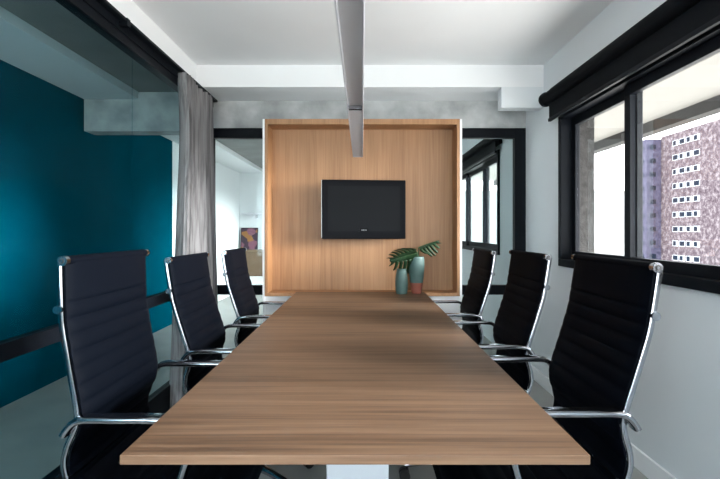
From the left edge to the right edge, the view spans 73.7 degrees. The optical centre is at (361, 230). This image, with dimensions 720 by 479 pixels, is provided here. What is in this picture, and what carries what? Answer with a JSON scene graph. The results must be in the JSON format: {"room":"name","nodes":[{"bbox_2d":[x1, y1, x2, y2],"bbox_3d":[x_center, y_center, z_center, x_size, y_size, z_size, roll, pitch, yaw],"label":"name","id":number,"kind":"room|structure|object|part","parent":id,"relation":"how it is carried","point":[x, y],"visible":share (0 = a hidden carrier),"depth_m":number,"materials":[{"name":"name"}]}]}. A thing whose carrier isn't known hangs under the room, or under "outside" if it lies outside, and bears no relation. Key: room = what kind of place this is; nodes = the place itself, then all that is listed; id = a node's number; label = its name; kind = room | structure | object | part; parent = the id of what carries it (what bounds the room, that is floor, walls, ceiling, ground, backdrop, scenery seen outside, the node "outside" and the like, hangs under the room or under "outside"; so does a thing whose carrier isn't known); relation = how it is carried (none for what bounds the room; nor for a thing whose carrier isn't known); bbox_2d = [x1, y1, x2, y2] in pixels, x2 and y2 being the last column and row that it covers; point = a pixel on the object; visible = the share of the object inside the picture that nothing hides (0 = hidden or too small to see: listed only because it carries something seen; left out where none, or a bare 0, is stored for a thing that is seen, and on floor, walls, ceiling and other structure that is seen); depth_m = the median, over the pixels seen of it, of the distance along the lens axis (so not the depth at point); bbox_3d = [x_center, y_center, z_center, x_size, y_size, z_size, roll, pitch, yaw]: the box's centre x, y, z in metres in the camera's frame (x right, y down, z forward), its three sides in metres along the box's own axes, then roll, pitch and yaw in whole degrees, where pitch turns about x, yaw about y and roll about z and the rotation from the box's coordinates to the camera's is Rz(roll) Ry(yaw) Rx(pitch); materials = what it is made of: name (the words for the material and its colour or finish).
{"room":"conference room","nodes":[
{"label":"conference room","id":0,"kind":"room"},
{"bbox_2d":[0,60,238,407],"bbox_3d":[-2.510,-0.040,3.700,0.120,2.480,11.800,0,0,0],"label":"wall","id":1,"kind":"structure","parent":0,"point":[66,189],"depth_m":3.91,"materials":[{"name":"teal paint"}]},
{"bbox_2d":[0,0,262,168],"bbox_3d":[-1.955,-1.323,3.700,1.230,0.195,12.040,0,0,0],"label":"ceiling","id":2,"kind":"structure","parent":0,"point":[51,18],"depth_m":3.19,"materials":[{"name":"grey paint"}]},
{"bbox_2d":[0,6,137,98],"bbox_3d":[-2.210,-1.194,1.015,0.480,0.064,6.430,0,0,0],"label":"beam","id":3,"kind":"structure","parent":2,"relation":"attached to","point":[23,46],"depth_m":3.35,"materials":[{"name":"white paint"}]},
{"bbox_2d":[84,92,178,134],"bbox_3d":[-1.896,-1.053,4.320,1.108,0.346,0.180,0,0,0],"label":"beam","id":4,"kind":"structure","parent":2,"relation":"attached to","point":[152,113],"depth_m":4.23,"materials":[{"name":"concrete"}]},
{"bbox_2d":[161,135,262,172],"bbox_3d":[-2.210,-1.194,7.005,0.480,0.064,5.190,0,0,0],"label":"beam","id":5,"kind":"structure","parent":2,"relation":"attached to","point":[225,156],"depth_m":7.91,"materials":[{"name":"white paint"}]},
{"bbox_2d":[239,173,262,248],"bbox_3d":[-0.525,-0.040,9.660,4.090,2.480,0.120,0,0,0],"label":"wall","id":6,"kind":"structure","parent":0,"point":[250,184],"depth_m":9.60,"materials":[{"name":"white paint"}]},
{"bbox_2d":[240,228,257,248],"bbox_3d":[-2.235,0.392,9.497,0.340,0.917,0.118,0,0,0],"label":"picture","id":7,"kind":"object","parent":6,"relation":"attached to","point":[249,236],"visible":0.44,"depth_m":9.51,"materials":[{"name":"multicoloured paper"}]},
{"bbox_2d":[241,213,262,217],"bbox_3d":[-1.830,-0.300,9.479,1.060,0.100,0.238,0,0,0],"label":"wall shelf","id":8,"kind":"object","parent":6,"relation":"attached to","point":[255,214],"visible":0.47,"depth_m":9.36,"materials":[{"name":"grey metal"}]},
{"bbox_2d":[0,295,647,478],"bbox_3d":[-0.525,1.260,3.700,4.090,0.120,12.040,0,0,0],"label":"floor","id":9,"kind":"structure","parent":0,"point":[31,446],"depth_m":2.96,"materials":[{"name":"grey concrete"}]},
{"bbox_2d":[0,0,178,478],"bbox_3d":[-1.304,0.045,0.950,0.072,2.310,6.300,0,0,0],"label":"glass wall","id":10,"kind":"structure","parent":9,"relation":"on","point":[92,13],"depth_m":2.44,"materials":[{"name":"black metal"}]},
{"bbox_3d":[-1.295,0.432,0.935,0.050,0.065,6.270,0,0,0],"label":"rail","id":11,"kind":"part","parent":10,"relation":"part of","materials":[{"name":"black metal"}]},
{"bbox_3d":[-1.295,1.110,0.935,0.050,0.180,6.270,0,0,0],"label":"rail","id":12,"kind":"part","parent":10,"relation":"part of","materials":[{"name":"black metal"}]},
{"bbox_2d":[96,0,217,101],"bbox_3d":[-1.244,-1.091,0.950,0.044,0.042,6.260,0,0,0],"label":"rail","id":13,"kind":"object","parent":10,"relation":"attached to","point":[124,22],"visible":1,"depth_m":2.68,"materials":[{"name":"black metal"}]},
{"bbox_2d":[169,72,217,407],"bbox_3d":[-1.223,0.051,3.524,0.164,2.274,0.771,0,0,0],"label":"curtain","id":14,"kind":"object","parent":13,"relation":"hanging from","point":[196,210],"visible":0.59,"depth_m":3.43,"materials":[{"name":"grey fabric"}]},
{"bbox_2d":[53,249,263,478],"bbox_3d":[-0.569,0.630,1.560,0.600,1.124,0.630,0,0,0],"label":"office chair","id":15,"kind":"object","parent":9,"relation":"on","point":[112,366],"visible":0.67,"depth_m":1.46,"materials":[{"name":"black leather"}]},
{"bbox_3d":[-0.591,0.444,1.317,0.490,0.723,0.010,0,0,0],"label":"rail","id":16,"kind":"part","parent":15,"relation":"part of","materials":[{"name":"silver metal"}]},
{"bbox_3d":[-0.792,0.380,1.560,0.070,0.586,0.488,0,0,0],"label":"backrest","id":17,"kind":"part","parent":15,"relation":"part of","materials":[{"name":"black leather"}]},
{"bbox_3d":[-0.630,0.617,1.291,0.352,0.247,0.044,0,0,0],"label":"armrest","id":18,"kind":"part","parent":15,"relation":"part of","materials":[{"name":"silver metal"}]},
{"bbox_3d":[-0.569,0.736,1.560,0.478,0.130,0.488,0,0,0],"label":"seat","id":19,"kind":"part","parent":15,"relation":"part of","materials":[{"name":"black leather"}]},
{"bbox_3d":[-0.630,0.617,1.829,0.352,0.247,0.044,0,0,0],"label":"armrest","id":20,"kind":"part","parent":15,"relation":"part of","materials":[{"name":"silver metal"}]},
{"bbox_2d":[164,252,313,478],"bbox_3d":[-0.540,0.655,2.270,0.600,1.090,0.630,0,0,0],"label":"office chair","id":21,"kind":"object","parent":9,"relation":"on","point":[201,327],"visible":0.51,"depth_m":2.17,"materials":[{"name":"black leather"}]},
{"bbox_3d":[-0.554,0.473,2.027,0.565,0.697,0.010,0,0,0],"label":"rail","id":22,"kind":"part","parent":21,"relation":"part of","materials":[{"name":"silver metal"}]},
{"bbox_3d":[-0.766,0.413,2.270,0.120,0.571,0.488,0,0,0],"label":"backrest","id":23,"kind":"part","parent":21,"relation":"part of","materials":[{"name":"black leather"}]},
{"bbox_3d":[-0.580,0.625,2.001,0.352,0.268,0.044,0,0,0],"label":"armrest","id":24,"kind":"part","parent":21,"relation":"part of","materials":[{"name":"silver metal"}]},
{"bbox_3d":[-0.580,0.625,2.539,0.352,0.268,0.044,0,0,0],"label":"armrest","id":25,"kind":"part","parent":21,"relation":"part of","materials":[{"name":"silver metal"}]},
{"bbox_3d":[-0.386,1.112,2.169,0.263,0.061,0.042,0,0,38],"label":"leg","id":26,"kind":"part","parent":21,"relation":"part of","materials":[{"name":"silver metal"}]},
{"bbox_2d":[221,248,285,346],"bbox_3d":[-0.540,0.657,3.090,0.600,1.085,0.630,0,0,0],"label":"office chair","id":27,"kind":"object","parent":9,"relation":"on","point":[237,276],"visible":0.4,"depth_m":2.97,"materials":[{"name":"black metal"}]},
{"bbox_3d":[-0.554,0.476,2.847,0.565,0.694,0.010,0,0,0],"label":"rail","id":28,"kind":"part","parent":27,"relation":"part of","materials":[{"name":"silver metal"}]},
{"bbox_3d":[-0.766,0.416,3.090,0.120,0.568,0.488,0,0,0],"label":"backrest","id":29,"kind":"part","parent":27,"relation":"part of","materials":[{"name":"black leather"}]},
{"bbox_3d":[-0.580,0.627,2.821,0.352,0.267,0.044,0,0,0],"label":"armrest","id":30,"kind":"part","parent":27,"relation":"part of","materials":[{"name":"silver metal"}]},
{"bbox_3d":[-0.580,0.627,3.359,0.352,0.267,0.044,0,0,0],"label":"armrest","id":31,"kind":"part","parent":27,"relation":"part of","materials":[{"name":"silver metal"}]},
{"bbox_2d":[250,276,262,284],"bbox_3d":[-1.820,1.025,9.250,1.240,0.350,0.600,0,0,0],"label":"bench","id":32,"kind":"object","parent":9,"relation":"on","point":[256,280],"visible":0.02,"depth_m":8.98,"materials":[{"name":"white paint"}]},
{"bbox_2d":[245,249,262,275],"bbox_3d":[-1.875,0.603,9.120,0.770,0.495,0.300,0,0,0],"label":"storage box","id":33,"kind":"object","parent":32,"relation":"on","point":[254,257],"visible":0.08,"depth_m":8.98,"materials":[{"name":"beige cardboard"}]},
{"bbox_3d":[-1.875,0.378,9.120,0.770,0.045,0.300,0,0,0],"label":"lid","id":34,"kind":"part","parent":33,"relation":"part of","materials":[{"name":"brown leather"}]},
{"bbox_2d":[120,292,589,478],"bbox_3d":[-0.014,0.822,2.225,0.932,0.756,2.550,0,0,0],"label":"conference table","id":35,"kind":"object","parent":9,"relation":"on","point":[357,385],"visible":1,"depth_m":1.26,"materials":[{"name":"brown wood"}]},
{"bbox_2d":[395,268,407,293],"bbox_3d":[0.281,0.355,3.405,0.089,0.178,0.089,0,0,31],"label":"vase","id":36,"kind":"object","parent":35,"relation":"on","point":[401,280],"visible":0.99,"depth_m":3.37,"materials":[{"name":"green ceramic"}]},
{"bbox_2d":[409,256,424,293],"bbox_3d":[0.389,0.313,3.425,0.114,0.262,0.114,0,0,0],"label":"vase","id":37,"kind":"object","parent":35,"relation":"on","point":[416,269],"visible":0.98,"depth_m":3.38,"materials":[{"name":"ceramic"}]},
{"bbox_2d":[418,240,440,256],"bbox_3d":[0.478,0.250,3.446,0.172,0.370,0.104,0,0,0],"label":"monstera leaf","id":38,"kind":"object","parent":37,"relation":"in","point":[429,246],"visible":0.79,"depth_m":3.40,"materials":[{"name":"green plant"}]},
{"bbox_2d":[263,119,461,328],"bbox_3d":[0.003,0.186,3.818,1.475,2.028,0.544,0,0,0],"label":"panel","id":39,"kind":"object","parent":9,"relation":"on","point":[298,154],"visible":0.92,"depth_m":3.73,"materials":[{"name":"brown wood"}]},
{"bbox_3d":[0.003,0.841,3.571,1.443,0.718,0.018,0,0,0],"label":"panel","id":40,"kind":"part","parent":39,"relation":"part of","materials":[{"name":"white paint"}]},
{"bbox_2d":[321,180,405,238],"bbox_3d":[0.009,-0.162,3.660,0.636,0.444,0.135,0,0,-5],"label":"television","id":41,"kind":"object","parent":39,"relation":"attached to","point":[350,209],"visible":1,"depth_m":3.60,"materials":[{"name":"black plastic"}]},
{"bbox_3d":[-0.303,-0.166,3.594,0.004,0.431,0.024,0,0,-5],"label":"edge trim","id":42,"kind":"part","parent":41,"relation":"part of","materials":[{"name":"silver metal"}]},
{"bbox_2d":[214,128,525,358],"bbox_3d":[0.030,0.160,4.130,2.740,2.080,0.064,0,0,0],"label":"glass wall","id":43,"kind":"structure","parent":9,"relation":"on","point":[518,135],"depth_m":4.10,"materials":[{"name":"black metal"}]},
{"bbox_3d":[-1.020,0.505,4.130,0.640,0.080,0.060,0,0,0],"label":"rail","id":44,"kind":"part","parent":43,"relation":"part of","materials":[{"name":"black metal"}]},
{"bbox_3d":[1.050,0.505,4.130,0.700,0.080,0.060,0,0,0],"label":"rail","id":45,"kind":"part","parent":43,"relation":"part of","materials":[{"name":"black metal"}]},
{"bbox_3d":[1.352,0.160,4.130,0.094,2.080,0.064,0,0,0],"label":"post","id":46,"kind":"part","parent":43,"relation":"part of","materials":[{"name":"black metal"}]},
{"bbox_2d":[433,248,496,343],"bbox_3d":[0.500,0.660,3.170,0.642,1.080,0.630,0,0,0],"label":"office chair","id":47,"kind":"object","parent":9,"relation":"on","point":[482,273],"visible":0.41,"depth_m":3.06,"materials":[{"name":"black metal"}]},
{"bbox_3d":[0.565,0.630,3.439,0.352,0.266,0.044,0,0,0],"label":"armrest","id":48,"kind":"part","parent":47,"relation":"part of","materials":[{"name":"silver metal"}]},
{"bbox_3d":[0.565,0.630,2.901,0.352,0.266,0.044,0,0,0],"label":"armrest","id":49,"kind":"part","parent":47,"relation":"part of","materials":[{"name":"silver metal"}]},
{"bbox_3d":[0.751,0.420,3.170,0.120,0.565,0.488,0,0,0],"label":"backrest","id":50,"kind":"part","parent":47,"relation":"part of","materials":[{"name":"black leather"}]},
{"bbox_3d":[0.539,0.480,2.927,0.565,0.691,0.010,0,0,0],"label":"rail","id":51,"kind":"part","parent":47,"relation":"part of","materials":[{"name":"silver metal"}]},
{"bbox_2d":[399,250,551,478],"bbox_3d":[0.500,0.650,2.320,0.642,1.101,0.630,0,0,0],"label":"office chair","id":52,"kind":"object","parent":9,"relation":"on","point":[522,296],"visible":0.54,"depth_m":2.22,"materials":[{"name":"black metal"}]},
{"bbox_3d":[0.565,0.619,2.589,0.352,0.271,0.044,0,0,0],"label":"armrest","id":53,"kind":"part","parent":52,"relation":"part of","materials":[{"name":"silver metal"}]},
{"bbox_3d":[0.565,0.619,2.051,0.352,0.271,0.044,0,0,0],"label":"armrest","id":54,"kind":"part","parent":52,"relation":"part of","materials":[{"name":"silver metal"}]},
{"bbox_3d":[0.751,0.405,2.320,0.120,0.576,0.488,0,0,0],"label":"backrest","id":55,"kind":"part","parent":52,"relation":"part of","materials":[{"name":"black leather"}]},
{"bbox_3d":[0.539,0.466,2.077,0.565,0.704,0.010,0,0,0],"label":"rail","id":56,"kind":"part","parent":52,"relation":"part of","materials":[{"name":"silver metal"}]},
{"bbox_2d":[432,254,662,478],"bbox_3d":[0.500,0.643,1.555,0.642,1.114,0.630,0,0,0],"label":"office chair","id":57,"kind":"object","parent":9,"relation":"on","point":[596,364],"visible":0.73,"depth_m":1.45,"materials":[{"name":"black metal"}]},
{"bbox_3d":[0.565,0.612,1.824,0.352,0.274,0.044,0,0,0],"label":"armrest","id":58,"kind":"part","parent":57,"relation":"part of","materials":[{"name":"silver metal"}]},
{"bbox_3d":[0.478,0.746,1.555,0.476,0.127,0.488,0,0,0],"label":"seat","id":59,"kind":"part","parent":57,"relation":"part of","materials":[{"name":"black leather"}]},
{"bbox_3d":[0.565,0.612,1.286,0.352,0.274,0.044,0,0,0],"label":"armrest","id":60,"kind":"part","parent":57,"relation":"part of","materials":[{"name":"silver metal"}]},
{"bbox_3d":[0.751,0.395,1.555,0.120,0.584,0.488,0,0,0],"label":"backrest","id":61,"kind":"part","parent":57,"relation":"part of","materials":[{"name":"black leather"}]},
{"bbox_3d":[0.539,0.457,1.312,0.565,0.713,0.010,0,0,0],"label":"rail","id":62,"kind":"part","parent":57,"relation":"part of","materials":[{"name":"silver metal"}]},
{"bbox_2d":[132,0,613,64],"bbox_3d":[0.090,-1.350,3.700,2.860,0.140,12.040,0,0,0],"label":"ceiling","id":63,"kind":"structure","parent":0,"point":[209,32],"depth_m":3.06,"materials":[{"name":"white paint"}]},
{"bbox_2d":[107,0,196,80],"bbox_3d":[-1.308,-1.195,0.950,0.065,0.170,6.300,0,0,0],"label":"beam","id":64,"kind":"structure","parent":63,"relation":"attached to","point":[129,9],"depth_m":2.95,"materials":[{"name":"white paint"}]},
{"bbox_2d":[334,0,364,156],"bbox_3d":[-0.027,-0.886,2.001,0.066,0.786,2.407,0,0,0],"label":"pendant lamp","id":65,"kind":"object","parent":63,"relation":"hanging from","point":[350,14],"visible":1,"depth_m":1.42,"materials":[{"name":"grey metal"}]},
{"bbox_2d":[338,0,361,105],"bbox_3d":[-0.027,-0.514,1.377,0.054,0.006,1.155,0,0,0],"label":"diffuser","id":66,"kind":"object","parent":65,"relation":"attached to","point":[349,11],"depth_m":1.32,"materials":[{"name":"grey"}]},
{"bbox_2d":[213,101,525,127],"bbox_3d":[0.029,-1.080,4.190,2.742,0.400,0.180,0,0,0],"label":"beam","id":67,"kind":"structure","parent":63,"relation":"attached to","point":[226,114],"depth_m":4.10,"materials":[{"name":"concrete"}]},
{"bbox_2d":[197,65,543,100],"bbox_3d":[0.062,-1.195,3.900,2.675,0.170,0.400,0,0,0],"label":"beam","id":68,"kind":"structure","parent":63,"relation":"attached to","point":[223,82],"depth_m":3.70,"materials":[{"name":"white paint"}]},
{"bbox_2d":[389,248,417,273],"bbox_3d":[0.288,0.279,3.445,0.233,0.313,0.160,0,0,0],"label":"monstera leaf","id":69,"kind":"object","parent":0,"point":[411,253],"visible":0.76,"depth_m":3.38,"materials":[{"name":"green plant"}]},
{"bbox_2d":[462,0,719,478],"bbox_3d":[1.460,-0.040,3.700,0.120,2.480,11.800,0,0,0],"label":"wall","id":70,"kind":"structure","parent":0,"point":[675,404],"depth_m":2.40,"materials":[{"name":"grey paint"}]},
{"bbox_2d":[462,149,499,254],"bbox_3d":[1.440,-0.292,6.660,0.120,1.075,3.580,0,0,0],"label":"window","id":71,"kind":"structure","parent":70,"relation":"in","point":[484,166],"depth_m":5.59,"materials":[{"name":"black metal"}]},
{"bbox_3d":[1.436,-0.292,7.025,0.032,0.975,1.010,0,0,0],"label":"sash","id":72,"kind":"part","parent":71,"relation":"part of","materials":[{"name":"black metal"}]},
{"bbox_3d":[1.471,-0.292,6.085,0.032,0.975,0.990,0,0,0],"label":"sash","id":73,"kind":"part","parent":71,"relation":"part of","materials":[{"name":"black metal"}]},
{"bbox_3d":[1.440,-0.805,6.660,0.120,0.050,3.580,0,0,0],"label":"frame","id":74,"kind":"part","parent":71,"relation":"part of","materials":[{"name":"black metal"}]},
{"bbox_3d":[1.440,0.220,6.660,0.120,0.050,3.580,0,0,0],"label":"frame","id":75,"kind":"part","parent":71,"relation":"part of","materials":[{"name":"black metal"}]},
{"bbox_2d":[462,139,501,172],"bbox_3d":[1.342,-0.910,6.665,0.112,0.250,3.770,0,0,0],"label":"roller blind","id":76,"kind":"object","parent":71,"relation":"attached to","point":[485,148],"visible":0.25,"depth_m":5.41,"materials":[{"name":"black fabric"}]},
{"bbox_3d":[1.436,-0.292,5.285,0.032,0.975,0.730,0,0,0],"label":"sash","id":77,"kind":"part","parent":71,"relation":"part of","materials":[{"name":"black metal"}]},
{"bbox_3d":[1.440,-0.292,4.895,0.120,0.975,0.050,0,0,0],"label":"frame","id":78,"kind":"part","parent":71,"relation":"part of","materials":[{"name":"black metal"}]},
{"bbox_2d":[498,87,543,110],"bbox_3d":[1.238,-1.030,3.749,0.325,0.160,0.102,0,0,0],"label":"beam","id":79,"kind":"structure","parent":70,"relation":"attached to","point":[509,98],"depth_m":3.70,"materials":[{"name":"grey paint"}]},
{"bbox_2d":[526,363,676,478],"bbox_3d":[1.393,1.150,0.935,0.014,0.100,6.270,0,0,0],"label":"baseboard","id":80,"kind":"structure","parent":70,"relation":"attached to","point":[643,463],"depth_m":2.38,"materials":[{"name":"white paint"}]},
{"bbox_2d":[558,24,719,293],"bbox_3d":[1.440,-0.292,1.590,0.120,1.075,3.580,0,0,0],"label":"window","id":81,"kind":"structure","parent":70,"relation":"in","point":[629,91],"depth_m":2.54,"materials":[{"name":"black metal"}]},
{"bbox_3d":[1.440,-0.292,3.355,0.120,0.975,0.050,0,0,0],"label":"frame","id":82,"kind":"part","parent":81,"relation":"part of","materials":[{"name":"black metal"}]},
{"bbox_3d":[1.471,-0.292,2.935,0.032,0.975,0.790,0,0,0],"label":"sash","id":83,"kind":"part","parent":81,"relation":"part of","materials":[{"name":"black metal"}]},
{"bbox_2d":[538,0,719,121],"bbox_3d":[1.342,-0.910,1.575,0.112,0.250,3.850,0,0,0],"label":"roller blind","id":84,"kind":"object","parent":81,"relation":"attached to","point":[674,23],"visible":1,"depth_m":2.33,"materials":[{"name":"black fabric"}]},
{"bbox_3d":[1.440,-0.805,1.590,0.120,0.050,3.580,0,0,0],"label":"frame","id":85,"kind":"part","parent":81,"relation":"part of","materials":[{"name":"black metal"}]},
{"bbox_3d":[1.440,0.220,1.590,0.120,0.050,3.580,0,0,0],"label":"frame","id":86,"kind":"part","parent":81,"relation":"part of","materials":[{"name":"black metal"}]},
{"bbox_3d":[1.436,-0.292,2.105,0.032,0.975,0.990,0,0,0],"label":"sash","id":87,"kind":"part","parent":81,"relation":"part of","materials":[{"name":"black metal"}]},
{"bbox_2d":[463,52,719,180],"bbox_3d":[2.410,-1.325,4.500,1.780,0.150,15.000,0,0,0],"label":"ceiling","id":88,"kind":"structure","parent":0,"point":[700,82],"depth_m":4.46,"materials":[{"name":"beige paint"}]},
{"bbox_2d":[493,95,719,185],"bbox_3d":[3.350,-1.265,4.500,0.140,0.270,15.000,0,0,0],"label":"beam","id":89,"kind":"structure","parent":88,"relation":"attached to","point":[709,107],"depth_m":5.12,"materials":[{"name":"grey concrete"}]},
{"label":"outside","id":90,"kind":"structure","parent":0,"visible":0},
{"bbox_2d":[642,119,719,265],"bbox_3d":[70.915,0.400,83.500,18.170,41.600,47.000,0,0,0],"label":"apartment building","id":91,"kind":"structure","parent":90,"point":[681,169],"depth_m":96.74,"materials":[{"name":"pink tile"}]},
{"bbox_3d":[64.920,2.565,97.375,0.040,0.950,1.500,0,0,0],"label":"pane","id":92,"kind":"part","parent":91,"relation":"part of","materials":[{"name":"clear glass"}]},
{"bbox_3d":[64.920,-3.375,97.375,0.040,0.950,1.500,0,0,0],"label":"pane","id":93,"kind":"part","parent":91,"relation":"part of","materials":[{"name":"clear glass"}]},
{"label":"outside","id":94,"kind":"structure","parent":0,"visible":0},
{"bbox_2d":[462,190,623,255],"bbox_3d":[41.900,5.300,134.900,68.200,31.800,20.200,0,0,0],"label":"sky","id":95,"kind":"structure","parent":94,"point":[608,204],"depth_m":125.00,"materials":[{"name":"white"}]},
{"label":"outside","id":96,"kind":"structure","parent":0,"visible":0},
{"bbox_2d":[579,118,593,252],"bbox_3d":[1.639,-0.025,3.860,0.227,2.450,0.480,0,0,0],"label":"column","id":97,"kind":"structure","parent":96,"point":[586,128],"depth_m":3.62,"materials":[{"name":"concrete"}]}
]}

